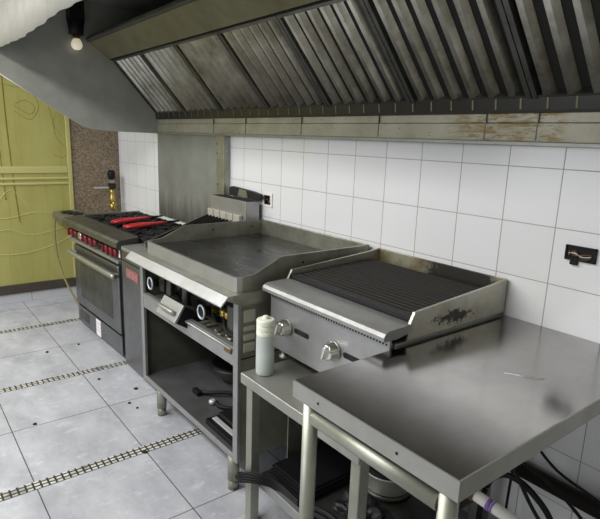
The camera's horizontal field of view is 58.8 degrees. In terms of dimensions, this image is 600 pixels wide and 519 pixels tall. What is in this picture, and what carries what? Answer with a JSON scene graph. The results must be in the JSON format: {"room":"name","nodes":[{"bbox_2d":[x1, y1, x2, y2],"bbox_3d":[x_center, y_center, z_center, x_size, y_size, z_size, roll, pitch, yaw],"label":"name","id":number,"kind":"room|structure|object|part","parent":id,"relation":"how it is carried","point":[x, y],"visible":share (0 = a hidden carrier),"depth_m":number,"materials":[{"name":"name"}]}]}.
{"room":"commercial kitchen","nodes":[
{"label":"commercial kitchen","id":0,"kind":"room"},
{"bbox_2d":[0,294,467,518],"bbox_3d":[-1.734,1.150,1.721,4.700,0.100,6.150,-8,16,-37],"label":"floor","id":1,"kind":"structure","parent":0,"point":[81,420],"depth_m":2.67,"materials":[{"name":"tile"}]},
{"bbox_2d":[0,318,78,333],"bbox_3d":[-3.142,0.673,3.386,4.580,0.002,0.060,-8,16,-37],"label":"trim","id":2,"kind":"structure","parent":1,"relation":"in","point":[75,319],"depth_m":4.21,"materials":[{"name":"metal"}]},
{"bbox_2d":[0,361,126,392],"bbox_3d":[-2.501,0.877,2.581,4.580,0.002,0.060,-8,16,-37],"label":"trim","id":3,"kind":"structure","parent":1,"relation":"in","point":[7,389],"depth_m":3.34,"materials":[{"name":"metal"}]},
{"bbox_2d":[0,428,202,501],"bbox_3d":[-1.861,1.082,1.776,4.580,0.002,0.060,-8,16,-37],"label":"trim","id":4,"kind":"structure","parent":1,"relation":"in","point":[6,495],"depth_m":2.46,"materials":[{"name":"metal"}]},
{"bbox_2d":[94,170,116,211],"bbox_3d":[-1.793,-0.241,4.983,0.195,1.170,0.139,-8,16,-37],"label":"gas valve","id":5,"kind":"object","parent":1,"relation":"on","point":[111,173],"visible":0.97,"depth_m":4.92,"materials":[{"name":"gold metal"}]},
{"bbox_2d":[109,200,116,205],"bbox_3d":[-1.733,-0.525,4.941,0.036,0.051,0.110,-8,16,-37],"label":"outlet","id":6,"kind":"object","parent":5,"relation":"attached to","point":[112,202],"depth_m":4.92,"materials":[{"name":"gold metal"}]},
{"bbox_2d":[53,209,181,355],"bbox_3d":[-1.490,0.082,4.281,0.654,0.870,1.817,-9,16,-39],"label":"range","id":7,"kind":"object","parent":1,"relation":"on","point":[98,241],"visible":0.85,"depth_m":3.80,"materials":[{"name":"metal"}]},
{"bbox_2d":[53,217,78,303],"bbox_3d":[-1.988,0.045,4.605,0.560,0.757,0.076,12,16,37],"label":"gas hose","id":8,"kind":"object","parent":7,"relation":"hanging from","point":[54,223],"visible":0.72,"depth_m":4.71,"materials":[{"name":"brown"}]},
{"bbox_3d":[-1.719,-0.201,4.078,0.034,0.063,0.064,-9,16,-39],"label":"knob","id":9,"kind":"part","parent":7,"relation":"part of","materials":[{"name":"red plastic"}]},
{"bbox_3d":[-1.683,0.445,4.167,0.004,0.070,0.200,-9,16,-39],"label":"rating plate","id":10,"kind":"part","parent":7,"relation":"part of","materials":[{"name":"grey metal"}]},
{"bbox_3d":[-1.494,0.026,3.805,0.063,0.043,0.925,-9,16,-39],"label":"handle","id":11,"kind":"part","parent":7,"relation":"part of","materials":[{"name":"metal"}]},
{"bbox_3d":[-1.451,-0.121,3.765,0.034,0.063,0.064,-9,16,-39],"label":"knob","id":12,"kind":"part","parent":7,"relation":"part of","materials":[{"name":"red plastic"}]},
{"bbox_3d":[-1.467,-0.133,3.824,0.018,0.092,0.967,-9,16,-39],"label":"knob panel","id":13,"kind":"part","parent":7,"relation":"part of","materials":[{"name":"silver metal"}]},
{"bbox_3d":[-1.474,0.189,3.877,0.033,0.470,0.902,-9,16,-39],"label":"oven door","id":14,"kind":"part","parent":7,"relation":"part of","materials":[{"name":"metal"}]},
{"bbox_3d":[-1.481,0.502,3.951,0.025,0.136,0.902,-9,16,-39],"label":"kick panel","id":15,"kind":"part","parent":7,"relation":"part of","materials":[{"name":"metal"}]},
{"bbox_3d":[-1.209,-0.049,3.482,0.034,0.063,0.064,-9,16,-39],"label":"knob","id":16,"kind":"part","parent":7,"relation":"part of","materials":[{"name":"red plastic"}]},
{"bbox_2d":[111,215,162,222],"bbox_3d":[-1.207,-0.305,4.002,0.084,0.027,0.457,12,16,38],"label":"tongs","id":17,"kind":"object","parent":7,"relation":"on","point":[130,219],"visible":1,"depth_m":3.94,"materials":[{"name":"red plastic"}]},
{"bbox_3d":[-1.264,-0.300,3.972,0.038,0.027,0.337,11,16,36],"label":"handle","id":18,"kind":"part","parent":17,"relation":"part of","materials":[{"name":"red"}]},
{"bbox_3d":[-1.232,-0.294,3.950,0.038,0.027,0.337,10,15,31],"label":"handle","id":19,"kind":"part","parent":17,"relation":"part of","materials":[{"name":"red plastic"}]},
{"bbox_2d":[123,220,179,227],"bbox_3d":[-1.058,-0.258,3.818,0.084,0.027,0.459,11,16,34],"label":"tongs","id":20,"kind":"object","parent":7,"relation":"on","point":[141,224],"visible":1,"depth_m":3.75,"materials":[{"name":"red plastic"}]},
{"bbox_3d":[-1.104,-0.251,3.781,0.038,0.027,0.339,13,17,41],"label":"handle","id":21,"kind":"part","parent":20,"relation":"part of","materials":[{"name":"red"}]},
{"bbox_3d":[-1.073,-0.245,3.756,0.038,0.027,0.339,12,16,36],"label":"handle","id":22,"kind":"part","parent":20,"relation":"part of","materials":[{"name":"red"}]},
{"bbox_2d":[121,194,258,390],"bbox_3d":[-0.719,0.177,3.366,0.642,1.140,0.665,-8,16,-37],"label":"fryer","id":23,"kind":"object","parent":1,"relation":"on","point":[224,208],"visible":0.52,"depth_m":3.33,"materials":[{"name":"metal"}]},
{"bbox_3d":[-0.961,0.017,3.186,0.013,0.066,0.575,-8,16,-37],"label":"panel","id":24,"kind":"part","parent":23,"relation":"part of","materials":[{"name":"metal"}]},
{"bbox_3d":[-0.974,0.401,3.273,0.013,0.704,0.575,-8,16,-37],"label":"panel","id":25,"kind":"part","parent":23,"relation":"part of","materials":[{"name":"metal"}]},
{"bbox_2d":[229,186,263,200],"bbox_3d":[-0.339,-0.413,3.308,0.026,0.060,0.368,-8,16,-37],"label":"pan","id":26,"kind":"object","parent":23,"relation":"on","point":[233,190],"visible":1,"depth_m":3.29,"materials":[{"name":"black metal"}]},
{"bbox_2d":[125,219,369,490],"bbox_3d":[-0.311,0.387,2.735,0.812,1.036,1.022,-8,16,-38],"label":"griddle","id":27,"kind":"object","parent":1,"relation":"on","point":[203,297],"visible":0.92,"depth_m":2.54,"materials":[{"name":"metal"}]},
{"bbox_3d":[-0.856,0.331,2.925,0.018,0.706,0.036,-8,16,-38],"label":"post","id":28,"kind":"part","parent":27,"relation":"part of","materials":[{"name":"metal"}]},
{"bbox_3d":[-0.758,0.747,2.919,0.052,0.133,0.052,-8,16,-38],"label":"leg","id":29,"kind":"part","parent":27,"relation":"part of","materials":[{"name":"metal"}]},
{"bbox_3d":[-0.631,0.232,2.511,0.034,0.030,0.159,-8,16,-38],"label":"drawer handle","id":30,"kind":"part","parent":27,"relation":"part of","materials":[{"name":"metal"}]},
{"bbox_3d":[-0.616,0.234,2.524,0.057,0.082,0.210,-8,16,-38],"label":"drawer","id":31,"kind":"part","parent":27,"relation":"part of","materials":[{"name":"metal"}]},
{"bbox_3d":[-0.597,0.284,3.139,0.685,0.684,0.008,-8,16,-38],"label":"panel","id":32,"kind":"part","parent":27,"relation":"part of","materials":[{"name":"silver metal"}]},
{"bbox_3d":[-0.561,0.279,2.514,0.011,0.012,0.910,-8,16,-38],"label":"beam rod","id":33,"kind":"part","parent":27,"relation":"part of","materials":[{"name":"metal"}]},
{"bbox_2d":[149,356,232,451],"bbox_3d":[-0.316,0.707,2.843,0.659,0.008,0.954,-8,16,-38],"label":"shelf","id":34,"kind":"object","parent":27,"relation":"attached to","point":[176,381],"depth_m":2.86,"materials":[{"name":"grey metal"}]},
{"bbox_3d":[-0.564,0.271,2.575,0.170,0.148,0.200,-8,16,-38],"label":"grease drawer","id":35,"kind":"part","parent":27,"relation":"part of","materials":[{"name":"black metal"}]},
{"bbox_2d":[154,294,232,342],"bbox_3d":[-0.484,0.286,2.583,0.136,0.008,0.928,-8,16,-38],"label":"drip tray","id":36,"kind":"object","parent":27,"relation":"attached to","point":[216,325],"depth_m":2.51,"materials":[{"name":"metal"}]},
{"bbox_2d":[192,387,232,409],"bbox_3d":[-0.426,0.709,2.716,0.322,0.035,0.155,5,13,14],"label":"utensils","id":37,"kind":"object","parent":27,"relation":"on","point":[195,390],"visible":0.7,"depth_m":2.76,"materials":[{"name":"black plastic"}]},
{"bbox_3d":[-0.387,0.705,2.740,0.172,0.035,0.266,-8,16,-37],"label":"cord","id":38,"kind":"part","parent":37,"relation":"part of","materials":[{"name":"black plastic"}]},
{"bbox_2d":[206,408,232,447],"bbox_3d":[-0.242,0.758,2.501,0.315,0.047,0.260,-8,16,-37],"label":"tray","id":39,"kind":"object","parent":27,"relation":"on","point":[222,424],"visible":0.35,"depth_m":2.45,"materials":[{"name":"black metal"}]},
{"bbox_2d":[211,356,232,383],"bbox_3d":[-0.366,0.617,2.967,0.252,0.107,0.252,-8,16,-37],"label":"bowl","id":40,"kind":"object","parent":27,"relation":"on","point":[224,370],"visible":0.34,"depth_m":2.88,"materials":[{"name":"black plastic"}]},
{"bbox_3d":[-0.290,0.897,2.327,0.052,0.133,0.052,-8,16,-38],"label":"leg","id":41,"kind":"part","parent":27,"relation":"part of","materials":[{"name":"metal"}]},
{"bbox_3d":[-0.260,0.517,2.191,0.018,0.706,0.036,-8,16,-38],"label":"post","id":42,"kind":"part","parent":27,"relation":"part of","materials":[{"name":"metal"}]},
{"bbox_3d":[-0.232,-0.021,2.639,0.675,0.030,0.854,-8,16,-38],"label":"cooking plate","id":43,"kind":"part","parent":27,"relation":"part of","materials":[{"name":"grey metal"}]},
{"bbox_3d":[0.015,0.481,2.387,0.685,0.697,0.006,-8,16,-38],"label":"panel","id":44,"kind":"part","parent":27,"relation":"part of","materials":[{"name":"silver metal"}]},
{"bbox_2d":[241,358,483,518],"bbox_3d":[0.254,0.762,2.061,0.740,0.640,0.647,-8,16,-37],"label":"table","id":45,"kind":"object","parent":1,"relation":"on","point":[276,388],"visible":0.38,"depth_m":1.99,"materials":[{"name":"metal"}]},
{"bbox_3d":[-0.186,0.761,2.091,0.040,0.599,0.040,-8,16,-37],"label":"leg","id":46,"kind":"part","parent":45,"relation":"part of","materials":[{"name":"metal"}]},
{"bbox_2d":[256,315,274,376],"bbox_3d":[-0.130,0.318,1.991,0.069,0.231,0.069,-8,16,-37],"label":"squeeze bottle","id":47,"kind":"object","parent":45,"relation":"on","point":[265,327],"visible":1,"depth_m":1.97,"materials":[{"name":"white plastic"}]},
{"bbox_2d":[235,471,298,506],"bbox_3d":[-0.125,0.868,2.041,0.301,0.078,0.049,9,14,28],"label":"cable loop","id":48,"kind":"object","parent":45,"relation":"hanging from","point":[241,477],"visible":0.98,"depth_m":2.04,"materials":[{"name":"black plastic"}]},
{"bbox_2d":[269,470,349,500],"bbox_3d":[0.175,0.848,2.231,0.574,0.015,0.244,-8,16,-37],"label":"tray","id":49,"kind":"object","parent":45,"relation":"on","point":[271,472],"visible":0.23,"depth_m":2.06,"materials":[{"name":"black metal"}]},
{"bbox_2d":[270,467,349,496],"bbox_3d":[0.175,0.832,2.227,0.566,0.015,0.236,-8,16,-37],"label":"tray","id":50,"kind":"object","parent":49,"relation":"on","point":[274,470],"visible":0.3,"depth_m":2.06,"materials":[{"name":"black metal"}]},
{"bbox_2d":[272,442,350,491],"bbox_3d":[0.176,0.817,2.224,0.558,0.015,0.228,-8,16,-37],"label":"tray","id":51,"kind":"object","parent":50,"relation":"on","point":[332,466],"visible":0.33,"depth_m":2.12,"materials":[{"name":"black metal"}]},
{"bbox_2d":[314,504,337,518],"bbox_3d":[0.097,0.891,1.803,0.045,0.110,0.310,-9,17,-41],"label":"hose","id":52,"kind":"object","parent":45,"relation":"on","point":[317,508],"visible":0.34,"depth_m":1.80,"materials":[{"name":"black plastic"}]},
{"bbox_3d":[0.170,0.875,1.644,0.040,0.599,0.040,-8,16,-37],"label":"leg","id":53,"kind":"part","parent":45,"relation":"part of","materials":[{"name":"metal"}]},
{"bbox_2d":[331,489,394,518],"bbox_3d":[0.216,0.881,1.851,0.191,0.119,0.256,-8,16,-37],"label":"plastic bag","id":54,"kind":"object","parent":45,"relation":"on","point":[374,510],"visible":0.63,"depth_m":1.84,"materials":[{"name":"black plastic"}]},
{"bbox_2d":[262,248,506,371],"bbox_3d":[0.297,0.236,2.054,0.662,0.392,0.654,-8,16,-37],"label":"char broiler","id":55,"kind":"object","parent":45,"relation":"on","point":[329,314],"visible":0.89,"depth_m":1.93,"materials":[{"name":"metal"}]},
{"bbox_3d":[-0.065,0.263,2.041,0.038,0.070,0.070,-8,16,-37],"label":"control knob","id":56,"kind":"part","parent":55,"relation":"part of","materials":[{"name":"silver metal"}]},
{"bbox_3d":[0.103,0.317,1.830,0.038,0.070,0.070,-8,16,-37],"label":"control knob","id":57,"kind":"part","parent":55,"relation":"part of","materials":[{"name":"silver metal"}]},
{"bbox_3d":[0.080,0.295,1.897,0.008,0.232,0.639,-8,16,-37],"label":"control panel","id":58,"kind":"part","parent":55,"relation":"part of","materials":[{"name":"metal"}]},
{"bbox_2d":[367,465,410,502],"bbox_3d":[0.343,0.829,2.073,0.196,0.132,0.196,-8,16,-37],"label":"cooking pot","id":59,"kind":"object","parent":45,"relation":"on","point":[382,488],"visible":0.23,"depth_m":2.00,"materials":[{"name":"metal"}]},
{"bbox_3d":[0.344,0.782,2.062,0.192,0.036,0.192,-8,16,-37],"label":"lid","id":60,"kind":"part","parent":59,"relation":"part of","materials":[{"name":"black metal"}]},
{"bbox_3d":[0.343,0.837,2.075,0.196,0.076,0.196,-8,16,-37],"label":"pot","id":61,"kind":"part","parent":59,"relation":"part of","materials":[{"name":"metal"}]},
{"bbox_3d":[0.692,0.803,2.041,0.040,0.599,0.040,-8,16,-37],"label":"leg","id":62,"kind":"part","parent":45,"relation":"part of","materials":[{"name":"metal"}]},
{"bbox_2d":[293,315,599,518],"bbox_3d":[0.518,0.747,1.594,0.994,0.893,0.521,-8,16,-37],"label":"worktable","id":63,"kind":"object","parent":1,"relation":"on","point":[443,417],"visible":1,"depth_m":1.32,"materials":[{"name":"metal"}]},
{"bbox_3d":[0.015,0.781,1.477,0.041,0.846,0.041,-8,16,-37],"label":"leg","id":64,"kind":"part","parent":63,"relation":"part of","materials":[{"name":"metal"}]},
{"bbox_3d":[0.161,0.449,1.225,0.041,0.041,0.400,-8,16,-37],"label":"rail","id":65,"kind":"part","parent":63,"relation":"part of","materials":[{"name":"metal"}]},
{"bbox_3d":[0.281,0.866,1.142,0.041,0.846,0.041,-8,16,-37],"label":"leg","id":66,"kind":"part","parent":63,"relation":"part of","materials":[{"name":"metal"}]},
{"bbox_3d":[0.727,0.683,2.018,0.041,0.846,0.041,-8,16,-37],"label":"leg","id":67,"kind":"part","parent":63,"relation":"part of","materials":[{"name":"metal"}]},
{"bbox_2d":[467,490,520,518],"bbox_3d":[0.539,0.931,1.455,0.066,0.597,0.376,-8,16,-37],"label":"pipe","id":68,"kind":"object","parent":1,"relation":"on","point":[494,508],"visible":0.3,"depth_m":1.41,"materials":[{"name":"white plastic"}]},
{"bbox_2d":[476,472,552,518],"bbox_3d":[0.737,0.936,1.793,0.057,0.453,0.332,-9,17,-41],"label":"hose","id":69,"kind":"object","parent":1,"relation":"on","point":[529,490],"visible":0.61,"depth_m":1.73,"materials":[{"name":"black plastic"}]},
{"bbox_2d":[512,462,582,518],"bbox_3d":[0.781,0.902,1.711,0.214,0.557,0.255,-8,16,-37],"label":"wire","id":70,"kind":"object","parent":1,"relation":"on","point":[525,464],"visible":0.69,"depth_m":1.70,"materials":[{"name":"black plastic"}]},
{"bbox_2d":[505,451,599,508],"bbox_3d":[0.904,0.911,1.759,0.017,0.527,0.490,-9,17,-39],"label":"wire","id":71,"kind":"object","parent":1,"relation":"on","point":[541,452],"visible":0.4,"depth_m":1.77,"materials":[{"name":"black plastic"}]},
{"bbox_2d":[118,123,599,518],"bbox_3d":[0.134,-0.489,2.790,0.100,2.750,6.150,-8,16,-37],"label":"wall","id":72,"kind":"structure","parent":0,"point":[511,213],"depth_m":2.08,"materials":[{"name":"white tile"}]},
{"bbox_2d":[157,134,216,222],"bbox_3d":[-0.837,-0.592,3.954,0.011,0.652,1.038,-8,16,-37],"label":"sheet","id":73,"kind":"object","parent":72,"relation":"attached to","point":[187,164],"visible":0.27,"depth_m":3.96,"materials":[{"name":"silver metal"}]},
{"bbox_2d":[217,136,229,194],"bbox_3d":[-0.521,-0.061,3.601,0.052,1.513,0.097,-8,16,-37],"label":"wall post","id":74,"kind":"object","parent":72,"relation":"attached to","point":[223,142],"visible":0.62,"depth_m":3.45,"materials":[{"name":"metal"}]},
{"bbox_2d":[264,193,272,207],"bbox_3d":[-0.193,-0.349,3.147,0.018,0.082,0.086,-8,16,-37],"label":"electrical box","id":75,"kind":"object","parent":72,"relation":"attached to","point":[268,198],"visible":1,"depth_m":3.14,"materials":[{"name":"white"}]},
{"bbox_2d":[0,0,599,148],"bbox_3d":[-0.220,-0.957,2.143,1.136,0.901,4.394,-8,16,-37],"label":"exhaust hood","id":76,"kind":"object","parent":72,"relation":"attached to","point":[37,54],"visible":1,"depth_m":2.91,"materials":[{"name":"metal"}]},
{"bbox_2d":[65,0,84,49],"bbox_3d":[-1.555,-1.630,3.691,0.120,0.337,0.120,-8,16,-37],"label":"hanging lamp","id":77,"kind":"object","parent":76,"relation":"hanging from","point":[75,16],"visible":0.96,"depth_m":3.65,"materials":[{"name":"black plastic"}]},
{"bbox_3d":[-1.559,-1.504,3.720,0.075,0.078,0.076,-8,16,-37],"label":"bulb","id":78,"kind":"part","parent":77,"relation":"part of","materials":[{"name":"white glass"}]},
{"bbox_3d":[-1.549,-1.380,3.832,1.114,0.886,0.012,-8,16,-37],"label":"panel","id":79,"kind":"part","parent":76,"relation":"part of","materials":[{"name":"grey metal"}]},
{"bbox_3d":[-0.199,-1.391,2.050,1.119,0.012,4.394,-8,16,-37],"label":"panel","id":80,"kind":"part","parent":76,"relation":"part of","materials":[{"name":"metal"}]},
{"bbox_2d":[112,53,184,113],"bbox_3d":[-1.093,-1.270,3.866,0.348,0.383,0.520,-8,16,-37],"label":"filter","id":81,"kind":"object","parent":76,"relation":"attached to","point":[134,67],"visible":0.85,"depth_m":3.87,"materials":[{"name":"silver metal"}]},
{"bbox_2d":[139,44,220,112],"bbox_3d":[-0.774,-1.167,3.464,0.348,0.383,0.520,-8,16,-37],"label":"filter","id":82,"kind":"object","parent":76,"relation":"attached to","point":[166,62],"visible":0.87,"depth_m":3.46,"materials":[{"name":"silver metal"}]},
{"bbox_2d":[173,32,266,110],"bbox_3d":[-0.454,-1.065,3.061,0.348,0.383,0.520,-8,16,-37],"label":"filter","id":83,"kind":"object","parent":76,"relation":"attached to","point":[207,56],"visible":0.86,"depth_m":3.06,"materials":[{"name":"silver metal"}]},
{"bbox_3d":[-0.056,-1.055,2.248,0.020,0.024,4.370,-8,16,-37],"label":"filter rail","id":84,"kind":"part","parent":76,"relation":"part of","materials":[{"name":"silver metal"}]},
{"bbox_2d":[217,16,327,108],"bbox_3d":[-0.134,-0.963,2.659,0.348,0.383,0.520,-8,16,-37],"label":"filter","id":85,"kind":"object","parent":76,"relation":"on","point":[262,49],"visible":0.82,"depth_m":2.65,"materials":[{"name":"silver metal"}]},
{"bbox_2d":[276,0,410,106],"bbox_3d":[0.186,-0.861,2.257,0.348,0.383,0.520,-8,16,-37],"label":"filter","id":86,"kind":"object","parent":76,"relation":"attached to","point":[339,43],"visible":0.91,"depth_m":2.24,"materials":[{"name":"silver metal"}]},
{"bbox_3d":[0.206,-0.623,2.567,0.023,0.063,4.370,-8,16,-37],"label":"rail","id":87,"kind":"part","parent":76,"relation":"part of","materials":[{"name":"silver metal"}]},
{"bbox_3d":[0.211,-0.671,2.558,0.017,0.033,4.370,-8,16,-37],"label":"rail","id":88,"kind":"part","parent":76,"relation":"part of","materials":[{"name":"metal"}]},
{"bbox_2d":[364,0,531,103],"bbox_3d":[0.506,-0.759,1.855,0.348,0.383,0.520,-8,16,-37],"label":"filter","id":89,"kind":"object","parent":76,"relation":"on","point":[439,50],"visible":0.94,"depth_m":1.87,"materials":[{"name":"silver metal"}]},
{"bbox_2d":[502,0,599,98],"bbox_3d":[0.826,-0.657,1.452,0.348,0.383,0.520,-8,16,-37],"label":"filter","id":90,"kind":"object","parent":76,"relation":"on","point":[557,42],"visible":1,"depth_m":1.60,"materials":[{"name":"silver metal"}]},
{"bbox_2d":[510,464,599,518],"bbox_3d":[1.112,0.865,1.599,0.079,0.080,1.600,-8,16,-37],"label":"pipe","id":91,"kind":"object","parent":72,"relation":"attached to","point":[578,499],"visible":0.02,"depth_m":1.82,"materials":[{"name":"metal"}]},
{"bbox_2d":[564,244,597,264],"bbox_3d":[0.918,-0.010,1.747,0.018,0.064,0.099,-8,16,-37],"label":"electrical box","id":92,"kind":"object","parent":72,"relation":"attached to","point":[574,253],"visible":1,"depth_m":1.75,"materials":[{"name":"black plastic"}]},
{"bbox_3d":[-3.572,-0.822,3.699,4.600,2.750,0.100,-8,16,-37],"label":"wall","id":93,"kind":"structure","parent":0,"visible":0},
{"bbox_2d":[0,277,75,295],"bbox_3d":[-3.745,0.430,3.795,4.170,0.082,0.030,-8,16,-37],"label":"trim","id":94,"kind":"structure","parent":93,"relation":"attached to","point":[58,283],"depth_m":4.81,"materials":[{"name":"brown wood"}]},
{"bbox_2d":[0,75,75,285],"bbox_3d":[-2.828,-0.867,4.193,1.982,2.331,0.031,-8,16,-37],"label":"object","id":95,"kind":"object","parent":93,"relation":"attached to","point":[36,177],"visible":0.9,"depth_m":4.65,"materials":[{"name":"yellow"}]},
{"bbox_2d":[0,286,76,304],"bbox_3d":[-3.753,0.511,3.820,4.170,0.085,0.012,-8,16,-37],"label":"baseboard","id":96,"kind":"structure","parent":93,"relation":"attached to","point":[50,293],"depth_m":4.85,"materials":[{"name":"grey tile"}]},
{"bbox_2d":[69,118,120,213],"bbox_3d":[-1.890,-0.965,4.926,0.430,2.600,0.015,-8,16,-37],"label":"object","id":97,"kind":"structure","parent":93,"relation":"attached to","point":[94,153],"depth_m":4.93,"materials":[{"name":"brown stone"}]}
]}

